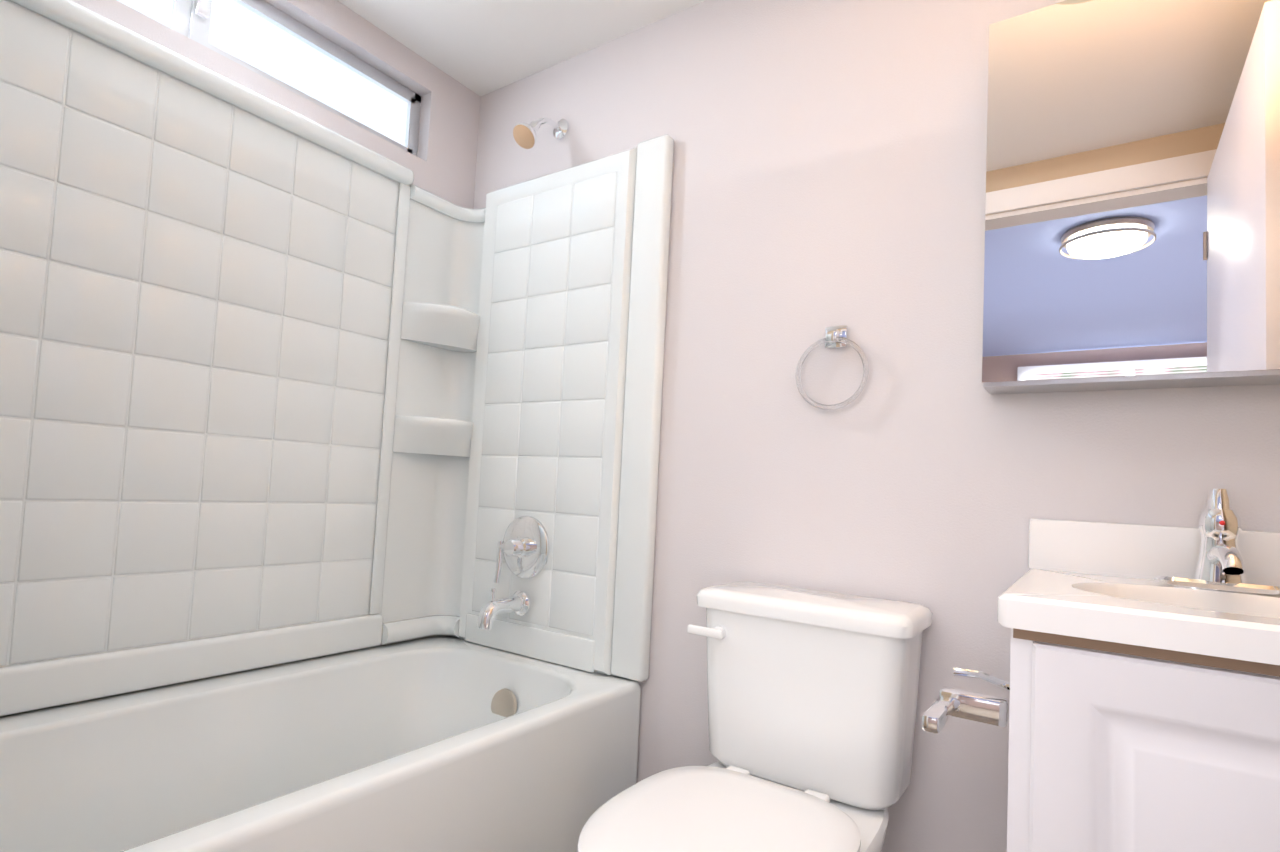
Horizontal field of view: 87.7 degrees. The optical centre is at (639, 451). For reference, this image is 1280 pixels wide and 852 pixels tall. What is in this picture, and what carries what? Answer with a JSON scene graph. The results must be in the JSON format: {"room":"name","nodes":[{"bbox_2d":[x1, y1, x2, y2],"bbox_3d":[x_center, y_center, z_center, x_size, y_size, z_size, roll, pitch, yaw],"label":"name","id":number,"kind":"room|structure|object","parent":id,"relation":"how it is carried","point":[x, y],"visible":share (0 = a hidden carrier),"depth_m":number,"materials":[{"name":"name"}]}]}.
{"room":"bathroom","nodes":[
{"label":"bathroom","id":0,"kind":"room"},
{"bbox_2d":[71,0,480,644],"bbox_3d":[-1.083,-0.136,1.498,0.100,2.200,1.634,1,-4,35],"label":"wall","id":1,"kind":"structure","parent":0,"point":[441,164],"depth_m":1.91,"materials":[{"name":"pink paint"}]},
{"bbox_2d":[0,0,413,715],"bbox_3d":[-1.060,-0.184,1.401,0.044,1.372,1.266,1,-4,35],"label":"tub surround","id":2,"kind":"object","parent":1,"relation":"attached to","point":[202,274],"visible":1,"depth_m":1.47,"materials":[{"name":"white plastic"}]},
{"bbox_2d":[171,0,420,155],"bbox_3d":[-1.034,-1.037,1.566,0.044,0.220,1.220,1,-4,35],"label":"window","id":3,"kind":"structure","parent":1,"relation":"in","point":[191,19],"depth_m":1.76,"materials":[{"name":"silver metal"}]},
{"bbox_2d":[117,0,407,145],"bbox_3d":[-1.043,-1.037,1.572,0.006,0.176,1.176,1,-4,35],"label":"window panel","id":4,"kind":"object","parent":3,"relation":"attached to","point":[244,34],"depth_m":1.76,"materials":[{"name":"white glass"}]},
{"bbox_2d":[380,184,485,644],"bbox_3d":[-0.593,-0.109,1.992,0.140,1.333,0.248,1,-4,35],"label":"tub surround","id":5,"kind":"object","parent":1,"relation":"attached to","point":[426,526],"visible":0.94,"depth_m":2.01,"materials":[{"name":"white plastic"}]},
{"bbox_2d":[337,0,705,95],"bbox_3d":[-0.053,-1.244,0.950,2.400,0.050,1.734,1,-4,35],"label":"ceiling","id":6,"kind":"structure","parent":0,"point":[481,47],"depth_m":1.86,"materials":[{"name":"white paint"}]},
{"bbox_2d":[473,0,1279,851],"bbox_3d":[0.354,-0.062,1.558,2.400,2.200,0.100,1,-4,35],"label":"wall","id":7,"kind":"structure","parent":0,"point":[829,162],"depth_m":1.45,"materials":[{"name":"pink paint"}]},
{"bbox_2d":[513,117,568,148],"bbox_3d":[-0.285,-0.919,1.905,0.070,0.144,0.177,1,-4,35],"label":"shower head","id":8,"kind":"object","parent":7,"relation":"attached to","point":[524,134],"visible":1,"depth_m":1.87},
{"bbox_2d":[459,134,673,681],"bbox_3d":[-0.230,-0.128,1.870,0.667,1.392,0.054,1,-4,35],"label":"tub surround","id":9,"kind":"object","parent":7,"relation":"attached to","point":[566,421],"visible":0.98,"depth_m":1.81,"materials":[{"name":"white plastic"}]},
{"bbox_2d":[477,588,531,628],"bbox_3d":[-0.372,0.416,1.799,0.068,0.102,0.156,1,-4,35],"label":"tub spout","id":10,"kind":"object","parent":9,"relation":"attached to","point":[519,603],"visible":1,"depth_m":1.78,"materials":[{"name":"silver metal"}]},
{"bbox_2d":[494,516,548,582],"bbox_3d":[-0.339,0.272,1.845,0.176,0.189,0.066,1,-4,35],"label":"tub valve","id":11,"kind":"object","parent":9,"relation":"attached to","point":[523,547],"visible":1,"depth_m":1.84,"materials":[{"name":"silver metal"}]},
{"bbox_2d":[796,325,868,409],"bbox_3d":[0.417,-0.181,1.440,0.159,0.188,0.038,1,-4,35],"label":"towel ring","id":12,"kind":"object","parent":7,"relation":"attached to","point":[835,336],"visible":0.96,"depth_m":1.43,"materials":[{"name":"silver metal"}]},
{"bbox_2d":[982,0,1279,394],"bbox_3d":[0.871,-0.449,1.113,0.514,0.678,0.100,1,-4,35],"label":"mirror","id":13,"kind":"object","parent":7,"relation":"attached to","point":[1132,225],"visible":1,"depth_m":1.09,"materials":[{"name":"silver"}]},
{"bbox_3d":[-0.163,1.000,0.825,2.400,0.050,1.734,1,-4,35],"label":"floor","id":14,"kind":"structure","parent":0,"visible":0},
{"bbox_2d":[0,635,640,851],"bbox_3d":[-0.739,0.742,1.250,0.754,0.455,1.516,1,-4,35],"label":"bathtub","id":15,"kind":"object","parent":14,"relation":"on","point":[441,743],"visible":0.94,"depth_m":1.36,"materials":[{"name":"white ceramic"}]},
{"bbox_2d":[577,581,932,851],"bbox_3d":[0.183,0.637,1.108,0.427,0.738,0.706,1,-4,35],"label":"toilet","id":16,"kind":"object","parent":14,"relation":"on","point":[812,694],"visible":1,"depth_m":1.19,"materials":[{"name":"white ceramic"}]},
{"bbox_2d":[997,518,1279,851],"bbox_3d":[0.813,0.564,0.835,0.609,0.915,0.473,1,-4,35],"label":"bathroom vanity","id":17,"kind":"object","parent":14,"relation":"on","point":[1144,712],"visible":0.96,"depth_m":0.78,"materials":[{"name":"white paint"}]},
{"bbox_2d":[922,667,1009,733],"bbox_3d":[0.469,0.352,0.936,0.100,0.066,0.188,1,-4,35],"label":"paper holder","id":18,"kind":"object","parent":17,"relation":"attached to","point":[946,705],"visible":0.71,"depth_m":0.95,"materials":[{"name":"silver metal"}]},
{"bbox_2d":[1153,489,1279,595],"bbox_3d":[0.852,0.129,0.971,0.160,0.152,0.164,1,-4,35],"label":"sink faucet","id":19,"kind":"object","parent":17,"relation":"on","point":[1220,564],"visible":1,"depth_m":0.99,"materials":[{"name":"silver metal"}]}
]}

